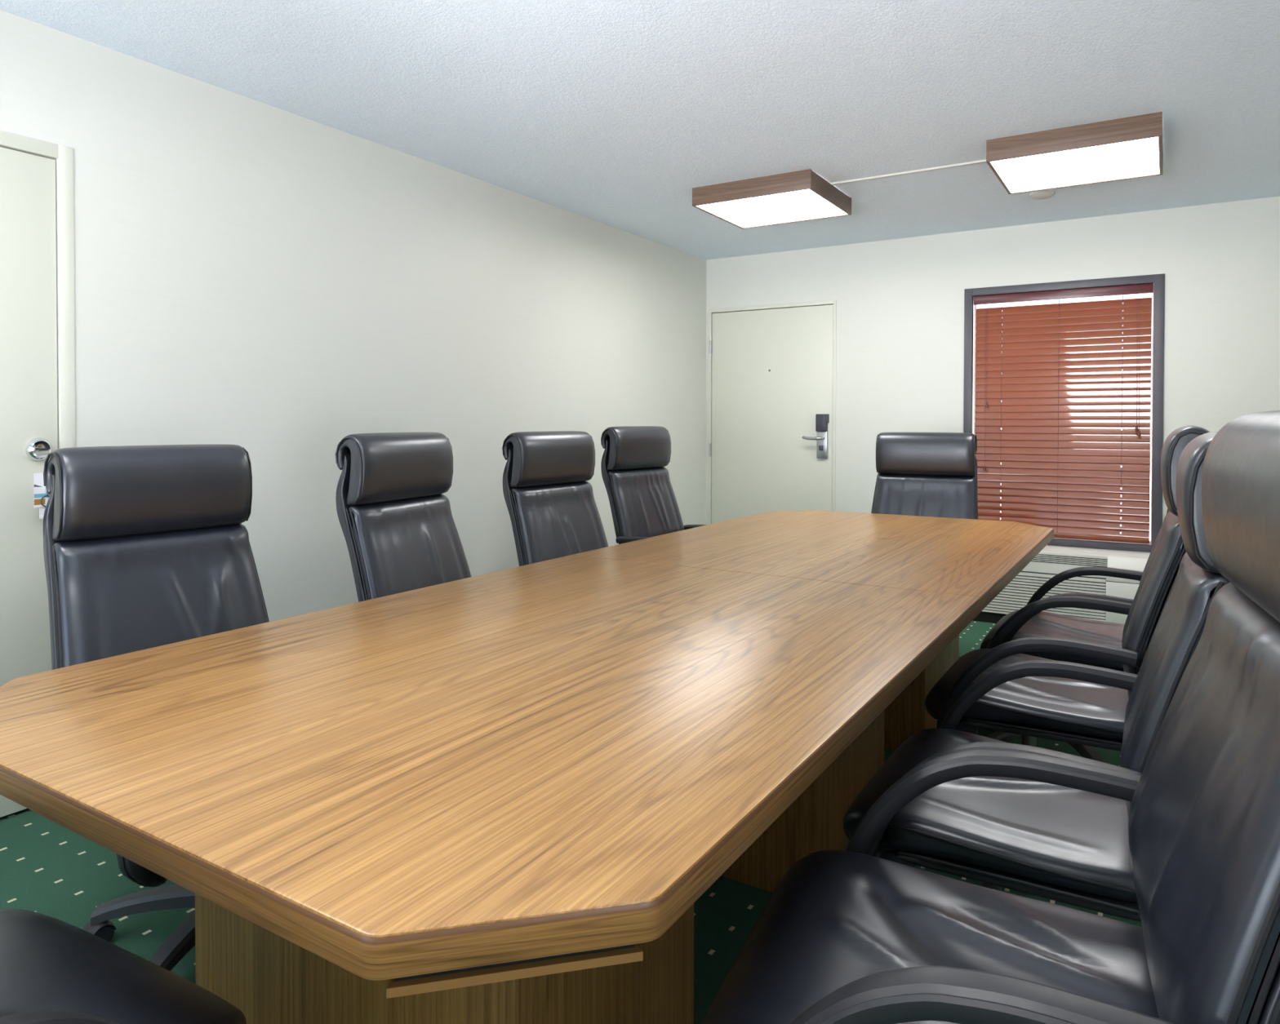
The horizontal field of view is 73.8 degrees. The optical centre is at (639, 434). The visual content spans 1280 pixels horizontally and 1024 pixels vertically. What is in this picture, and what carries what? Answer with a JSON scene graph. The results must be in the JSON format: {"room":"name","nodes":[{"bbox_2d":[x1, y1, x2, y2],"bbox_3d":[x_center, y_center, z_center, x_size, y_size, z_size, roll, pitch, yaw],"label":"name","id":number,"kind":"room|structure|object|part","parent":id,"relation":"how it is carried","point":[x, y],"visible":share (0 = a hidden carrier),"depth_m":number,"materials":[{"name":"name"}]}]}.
{"room":"conference room","nodes":[
{"label":"conference room","id":0,"kind":"room"},
{"bbox_2d":[0,9,706,622],"bbox_3d":[-1.436,-0.063,3.477,0.140,2.440,7.140,1,1,32],"label":"wall","id":1,"kind":"structure","parent":0,"point":[279,286],"depth_m":3.51,"materials":[{"name":"paint"}]},
{"bbox_2d":[0,146,57,817],"bbox_3d":[-2.109,0.154,2.327,0.199,2.037,0.922,1,1,32],"label":"door","id":2,"kind":"structure","parent":1,"relation":"in","point":[28,424],"depth_m":2.62,"materials":[{"name":"white paint"}]},
{"bbox_2d":[33,473,49,507],"bbox_3d":[-1.832,0.172,2.639,0.004,0.107,0.078,1,1,32],"label":"hanger","id":3,"kind":"object","parent":2,"relation":"hanging from","point":[41,498],"visible":0.54,"depth_m":2.62,"materials":[{"name":"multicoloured paper"}]},
{"bbox_2d":[39,506,45,519],"bbox_3d":[-1.834,0.224,2.647,0.001,0.072,0.056,1,1,32],"label":"paper tag","id":4,"kind":"object","parent":3,"relation":"hanging from","point":[42,509],"visible":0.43,"depth_m":2.63,"materials":[{"name":"white paper"}]},
{"bbox_2d":[0,129,75,448],"bbox_3d":[-2.078,0.132,2.307,0.006,2.081,1.010,1,1,32],"label":"trim","id":5,"kind":"structure","parent":1,"relation":"attached to","point":[64,155],"depth_m":2.70,"materials":[{"name":"white paint"}]},
{"bbox_2d":[0,621,1142,1023],"bbox_3d":[0.339,1.224,2.479,4.230,0.100,7.280,1,1,32],"label":"floor","id":6,"kind":"structure","parent":0,"point":[46,868],"depth_m":2.18,"materials":[{"name":"green carpet"}]},
{"bbox_2d":[0,908,246,1023],"bbox_3d":[-0.898,0.598,0.902,0.664,1.191,0.750,1,1,28],"label":"office chair","id":7,"kind":"object","parent":6,"relation":"on","point":[53,971],"visible":1,"depth_m":1.11,"materials":[{"name":"black leather"}]},
{"bbox_3d":[-0.646,0.714,0.802,0.123,0.343,0.471,1,1,28],"label":"armrest","id":8,"kind":"part","parent":7,"relation":"part of","materials":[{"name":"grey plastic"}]},
{"bbox_2d":[43,444,269,971],"bbox_3d":[-1.004,0.605,2.049,0.773,1.146,0.664,1,1,36],"label":"office chair","id":9,"kind":"object","parent":6,"relation":"on","point":[145,547],"visible":0.45,"depth_m":2.12,"materials":[{"name":"black leather"}]},
{"bbox_3d":[-1.150,0.744,1.822,0.471,0.343,0.123,1,1,36],"label":"armrest","id":10,"kind":"part","parent":9,"relation":"part of","materials":[{"name":"grey plastic"}]},
{"bbox_3d":[-1.129,1.094,1.995,0.272,0.066,0.060,0,1,-9],"label":"leg","id":11,"kind":"part","parent":9,"relation":"part of","materials":[{"name":"grey plastic"}]},
{"bbox_3d":[-1.212,0.518,2.198,0.154,0.524,0.520,1,1,36],"label":"backrest","id":12,"kind":"part","parent":9,"relation":"part of","materials":[{"name":"black leather"}]},
{"bbox_3d":[-0.985,1.096,1.852,0.060,0.066,0.272,0,1,9],"label":"leg","id":13,"kind":"part","parent":9,"relation":"part of","materials":[{"name":"grey plastic"}]},
{"bbox_2d":[335,432,471,602],"bbox_3d":[-0.529,0.582,2.785,0.742,1.172,0.664,0,1,22],"label":"office chair","id":14,"kind":"object","parent":6,"relation":"on","point":[400,532],"visible":0.47,"depth_m":2.77,"materials":[{"name":"black leather"}]},
{"bbox_3d":[-0.752,0.483,2.873,0.155,0.524,0.544,0,1,22],"label":"backrest","id":15,"kind":"part","parent":14,"relation":"part of","materials":[{"name":"black leather"}]},
{"bbox_2d":[0,510,1053,1023],"bbox_3d":[0.347,0.801,2.676,1.367,0.740,3.850,1,1,32],"label":"conference table","id":16,"kind":"object","parent":6,"relation":"on","point":[512,796],"visible":0.97,"depth_m":1.32,"materials":[{"name":"laminate"}]},
{"bbox_3d":[-0.122,0.518,0.846,0.245,0.009,0.056,0,1,-13],"label":"corner rail","id":17,"kind":"part","parent":16,"relation":"part of","materials":[{"name":"laminate"}]},
{"bbox_2d":[502,431,608,566],"bbox_3d":[-0.114,0.574,3.479,0.758,1.169,0.664,1,1,34],"label":"office chair","id":18,"kind":"object","parent":6,"relation":"on","point":[553,510],"visible":0.53,"depth_m":3.54,"materials":[{"name":"black leather"}]},
{"bbox_3d":[-0.321,0.476,3.615,0.156,0.524,0.544,1,1,34],"label":"backrest","id":19,"kind":"part","parent":18,"relation":"part of","materials":[{"name":"black leather"}]},
{"bbox_2d":[600,426,706,544],"bbox_3d":[0.253,0.553,4.367,0.776,1.187,0.664,1,1,36],"label":"office chair","id":20,"kind":"object","parent":6,"relation":"on","point":[643,504],"visible":0.53,"depth_m":4.43,"materials":[{"name":"black leather"}]},
{"bbox_3d":[0.105,0.672,4.141,0.471,0.343,0.123,1,1,36],"label":"armrest","id":21,"kind":"part","parent":20,"relation":"part of","materials":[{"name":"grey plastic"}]},
{"bbox_3d":[0.044,0.446,4.517,0.155,0.524,0.544,1,1,36],"label":"backrest","id":22,"kind":"part","parent":20,"relation":"part of","materials":[{"name":"black leather"}]},
{"bbox_3d":[0.423,0.666,4.579,0.471,0.343,0.123,1,1,36],"label":"armrest","id":23,"kind":"part","parent":20,"relation":"part of","materials":[{"name":"grey plastic"}]},
{"bbox_2d":[871,432,977,658],"bbox_3d":[1.354,0.572,4.240,0.664,1.157,0.774,1,1,29],"label":"office chair","id":24,"kind":"object","parent":6,"relation":"on","point":[922,474],"visible":0.46,"depth_m":4.46,"materials":[{"name":"black leather"}]},
{"bbox_3d":[1.479,0.479,4.464,0.544,0.524,0.154,1,1,29],"label":"backrest","id":25,"kind":"part","parent":24,"relation":"part of","materials":[{"name":"black leather"}]},
{"bbox_2d":[701,410,1279,1023],"bbox_3d":[0.433,0.582,1.090,0.777,1.223,0.664,0,1,25],"label":"office chair","id":26,"kind":"object","parent":6,"relation":"on","point":[850,935],"visible":1,"depth_m":1.01,"materials":[{"name":"black leather"}]},
{"bbox_3d":[0.395,0.735,1.109,0.549,0.107,0.544,0,1,25],"label":"seat","id":27,"kind":"part","parent":26,"relation":"part of","materials":[{"name":"black leather"}]},
{"bbox_3d":[0.307,0.683,0.851,0.471,0.343,0.123,0,1,25],"label":"armrest","id":28,"kind":"part","parent":26,"relation":"part of","materials":[{"name":"grey plastic"}]},
{"bbox_3d":[0.533,0.676,1.342,0.471,0.343,0.123,0,1,25],"label":"armrest","id":29,"kind":"part","parent":26,"relation":"part of","materials":[{"name":"grey plastic"}]},
{"bbox_3d":[0.666,0.461,0.981,0.158,0.524,0.544,0,1,25],"label":"backrest","id":30,"kind":"part","parent":26,"relation":"part of","materials":[{"name":"black leather"}]},
{"bbox_2d":[843,431,1230,921],"bbox_3d":[0.795,0.589,1.737,0.745,1.191,0.665,1,1,32],"label":"office chair","id":31,"kind":"object","parent":6,"relation":"on","point":[1068,846],"visible":0.56,"depth_m":1.55,"materials":[{"name":"black leather"}]},
{"bbox_3d":[0.753,0.759,1.764,0.533,0.106,0.544,1,1,32],"label":"seat","id":32,"kind":"part","parent":31,"relation":"part of","materials":[{"name":"black leather"}]},
{"bbox_3d":[0.627,0.706,1.524,0.471,0.343,0.123,1,1,32],"label":"armrest","id":33,"kind":"part","parent":31,"relation":"part of","materials":[{"name":"grey plastic"}]},
{"bbox_3d":[0.911,0.700,1.984,0.471,0.343,0.123,1,1,32],"label":"armrest","id":34,"kind":"part","parent":31,"relation":"part of","materials":[{"name":"grey plastic"}]},
{"bbox_3d":[1.001,0.484,1.607,0.154,0.524,0.544,1,1,32],"label":"backrest","id":35,"kind":"part","parent":31,"relation":"part of","materials":[{"name":"black leather"}]},
{"bbox_2d":[972,545,1150,624],"bbox_3d":[2.474,0.912,5.091,1.070,0.456,0.296,1,1,32],"label":"air conditioner","id":36,"kind":"object","parent":6,"relation":"on","point":[1051,561],"visible":0.3,"depth_m":4.93,"materials":[{"name":"white plastic"}]},
{"bbox_2d":[982,562,1106,622],"bbox_3d":[2.291,0.915,5.040,0.813,0.321,0.016,1,1,32],"label":"grille","id":37,"kind":"object","parent":36,"relation":"attached to","point":[1018,593],"depth_m":4.98,"materials":[{"name":"white plastic"}]},
{"bbox_2d":[1030,553,1107,567],"bbox_3d":[2.317,0.729,5.072,0.820,0.053,0.098,1,1,32],"label":"outlet","id":38,"kind":"object","parent":36,"relation":"attached to","point":[1042,560],"depth_m":4.94,"materials":[{"name":"white plastic"}]},
{"bbox_3d":[2.769,0.919,4.794,0.256,0.321,0.100,1,1,32],"label":"panel","id":39,"kind":"part","parent":36,"relation":"part of","materials":[{"name":"white plastic"}]},
{"bbox_3d":[2.772,0.726,4.790,0.250,0.062,0.099,1,1,32],"label":"control door","id":40,"kind":"part","parent":36,"relation":"part of","materials":[{"name":"white plastic"}]},
{"bbox_2d":[924,426,1210,751],"bbox_3d":[1.197,0.575,2.428,0.729,1.201,0.664,1,1,32],"label":"office chair","id":41,"kind":"object","parent":6,"relation":"on","point":[1067,710],"visible":0.53,"depth_m":2.22,"materials":[{"name":"black leather"}]},
{"bbox_3d":[1.149,0.741,2.460,0.533,0.104,0.544,1,1,32],"label":"seat","id":42,"kind":"part","parent":41,"relation":"part of","materials":[{"name":"black leather"}]},
{"bbox_3d":[1.023,0.686,2.219,0.471,0.343,0.123,1,1,32],"label":"armrest","id":43,"kind":"part","parent":41,"relation":"part of","materials":[{"name":"grey plastic"}]},
{"bbox_3d":[1.308,0.680,2.679,0.471,0.343,0.123,1,1,32],"label":"armrest","id":44,"kind":"part","parent":41,"relation":"part of","materials":[{"name":"grey plastic"}]},
{"bbox_3d":[1.396,0.465,2.303,0.157,0.524,0.544,1,1,32],"label":"backrest","id":45,"kind":"part","parent":41,"relation":"part of","materials":[{"name":"black leather"}]},
{"bbox_2d":[980,508,1168,762],"bbox_3d":[1.611,0.574,3.077,0.732,1.185,0.664,1,1,32],"label":"office chair","id":46,"kind":"object","parent":6,"relation":"on","point":[1042,624],"visible":0.11,"depth_m":3.06,"materials":[{"name":"black leather"}]},
{"bbox_3d":[1.378,1.082,3.083,0.272,0.066,0.060,0,1,-14],"label":"leg","id":47,"kind":"part","parent":46,"relation":"part of","materials":[{"name":"grey plastic"}]},
{"bbox_3d":[1.564,0.747,3.109,0.533,0.106,0.544,1,1,32],"label":"seat","id":48,"kind":"part","parent":46,"relation":"part of","materials":[{"name":"black leather"}]},
{"bbox_3d":[1.438,0.694,2.868,0.471,0.343,0.123,1,1,32],"label":"armrest","id":49,"kind":"part","parent":46,"relation":"part of","materials":[{"name":"grey plastic"}]},
{"bbox_3d":[1.723,0.688,3.328,0.471,0.343,0.123,1,1,32],"label":"armrest","id":50,"kind":"part","parent":46,"relation":"part of","materials":[{"name":"grey plastic"}]},
{"bbox_3d":[1.533,1.084,2.953,0.060,0.066,0.272,0,1,4],"label":"leg","id":51,"kind":"part","parent":46,"relation":"part of","materials":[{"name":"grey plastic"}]},
{"bbox_3d":[1.812,0.472,2.951,0.154,0.524,0.544,1,1,32],"label":"backrest","id":52,"kind":"part","parent":46,"relation":"part of","materials":[{"name":"black leather"}]},
{"bbox_2d":[0,0,1279,260],"bbox_3d":[0.342,-1.316,2.444,4.230,0.100,7.280,1,1,32],"label":"ceiling","id":53,"kind":"structure","parent":0,"point":[611,113],"depth_m":3.14,"materials":[{"name":"white paint"}]},
{"bbox_2d":[692,168,851,229],"bbox_3d":[0.716,-1.248,4.575,0.654,0.094,0.627,1,1,32],"label":"ceiling light","id":54,"kind":"object","parent":53,"relation":"attached to","point":[800,196],"visible":1,"depth_m":4.43,"materials":[{"name":"white plastic"}]},
{"bbox_2d":[697,189,847,227],"bbox_3d":[0.716,-1.208,4.575,0.628,0.006,0.601,1,1,32],"label":"diffuser","id":55,"kind":"object","parent":54,"relation":"attached to","point":[760,207],"depth_m":4.51,"materials":[{"name":"white plastic"}]},
{"bbox_2d":[831,159,986,185],"bbox_3d":[1.323,-1.284,4.174,0.796,0.010,0.018,1,1,32],"label":"cable raceway","id":56,"kind":"object","parent":53,"relation":"attached to","point":[980,161],"visible":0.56,"depth_m":4.17,"materials":[{"name":"white paint"}]},
{"bbox_2d":[1029,190,1054,199],"bbox_3d":[2.155,-1.281,4.568,0.124,0.024,0.124,1,1,32],"label":"round cover","id":57,"kind":"object","parent":53,"relation":"attached to","point":[1043,194],"visible":0.98,"depth_m":4.53,"materials":[{"name":"white paint"}]},
{"bbox_2d":[986,111,1163,195],"bbox_3d":[1.952,-1.236,3.809,0.654,0.094,0.630,1,1,32],"label":"ceiling light","id":58,"kind":"object","parent":53,"relation":"attached to","point":[1129,148],"visible":1,"depth_m":3.67,"materials":[{"name":"white plastic"}]},
{"bbox_2d":[990,137,1159,193],"bbox_3d":[1.952,-1.196,3.810,0.628,0.006,0.604,1,1,32],"label":"diffuser","id":59,"kind":"object","parent":58,"relation":"attached to","point":[1101,159],"depth_m":3.75,"materials":[{"name":"white plastic"}]},
{"bbox_2d":[705,196,1279,552],"bbox_3d":[2.218,-0.086,5.498,4.230,2.440,0.140,1,1,32],"label":"wall","id":60,"kind":"structure","parent":0,"point":[900,344],"depth_m":5.39,"materials":[{"name":"paint"}]},
{"bbox_2d":[709,304,833,524],"bbox_3d":[0.953,0.103,6.232,0.961,2.037,0.215,1,1,32],"label":"door","id":61,"kind":"structure","parent":60,"relation":"in","point":[771,448],"depth_m":6.20,"materials":[{"name":"white paint"}]},
{"bbox_3d":[1.213,0.025,5.966,0.159,0.029,0.053,0,1,17],"label":"lever","id":62,"kind":"part","parent":61,"relation":"part of","materials":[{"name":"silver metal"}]},
{"bbox_3d":[1.281,0.074,5.986,0.077,0.189,0.026,1,1,32],"label":"lock plate","id":63,"kind":"part","parent":61,"relation":"part of","materials":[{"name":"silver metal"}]},
{"bbox_2d":[707,299,836,524],"bbox_3d":[0.941,0.091,6.205,0.997,2.063,0.008,1,1,32],"label":"trim","id":64,"kind":"structure","parent":60,"relation":"attached to","point":[825,302],"depth_m":6.12,"materials":[{"name":"white paint"}]},
{"bbox_2d":[963,273,1164,551],"bbox_3d":[2.584,-0.126,5.253,1.095,1.606,0.141,1,1,32],"label":"window","id":65,"kind":"structure","parent":60,"relation":"in","point":[1158,295],"depth_m":5.02,"materials":[{"name":"grey paint"}]},
{"bbox_2d":[973,283,1153,543],"bbox_3d":[2.570,-0.122,5.234,0.985,1.518,0.062,1,1,32],"label":"blind","id":66,"kind":"object","parent":65,"relation":"attached to","point":[1070,454],"visible":0.91,"depth_m":5.21,"materials":[{"name":"brown wood"}]},
{"bbox_3d":[2.201,-0.317,5.439,0.002,1.043,0.008,0,1,-13],"label":"pull cord","id":67,"kind":"part","parent":66,"relation":"part of","materials":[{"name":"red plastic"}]},
{"bbox_3d":[2.212,-0.517,5.430,0.002,0.641,0.008,0,1,-13],"label":"pull cord","id":68,"kind":"part","parent":66,"relation":"part of","materials":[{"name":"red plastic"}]},
{"bbox_3d":[2.296,-0.109,5.414,0.002,1.461,0.027,1,1,32],"label":"ladder cord","id":69,"kind":"part","parent":66,"relation":"part of","materials":[{"name":"fabric"}]},
{"bbox_3d":[2.574,-0.106,5.242,0.002,1.461,0.027,1,1,32],"label":"ladder cord","id":70,"kind":"part","parent":66,"relation":"part of","materials":[{"name":"fabric"}]},
{"bbox_3d":[2.575,0.623,5.252,0.971,0.029,0.024,1,1,32],"label":"rail","id":71,"kind":"part","parent":66,"relation":"part of","materials":[{"name":"brown wood"}]},
{"bbox_3d":[2.863,-0.103,5.063,0.002,1.461,0.027,1,1,32],"label":"ladder cord","id":72,"kind":"part","parent":66,"relation":"part of","materials":[{"name":"white fabric"}]},
{"bbox_3d":[2.914,-0.439,4.997,0.002,0.783,0.008,0,1,-13],"label":"pull cord","id":73,"kind":"part","parent":66,"relation":"part of","materials":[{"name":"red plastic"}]},
{"bbox_3d":[2.924,-0.424,4.991,0.002,0.813,0.008,0,1,-13],"label":"pull cord","id":74,"kind":"part","parent":66,"relation":"part of","materials":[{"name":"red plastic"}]}
]}

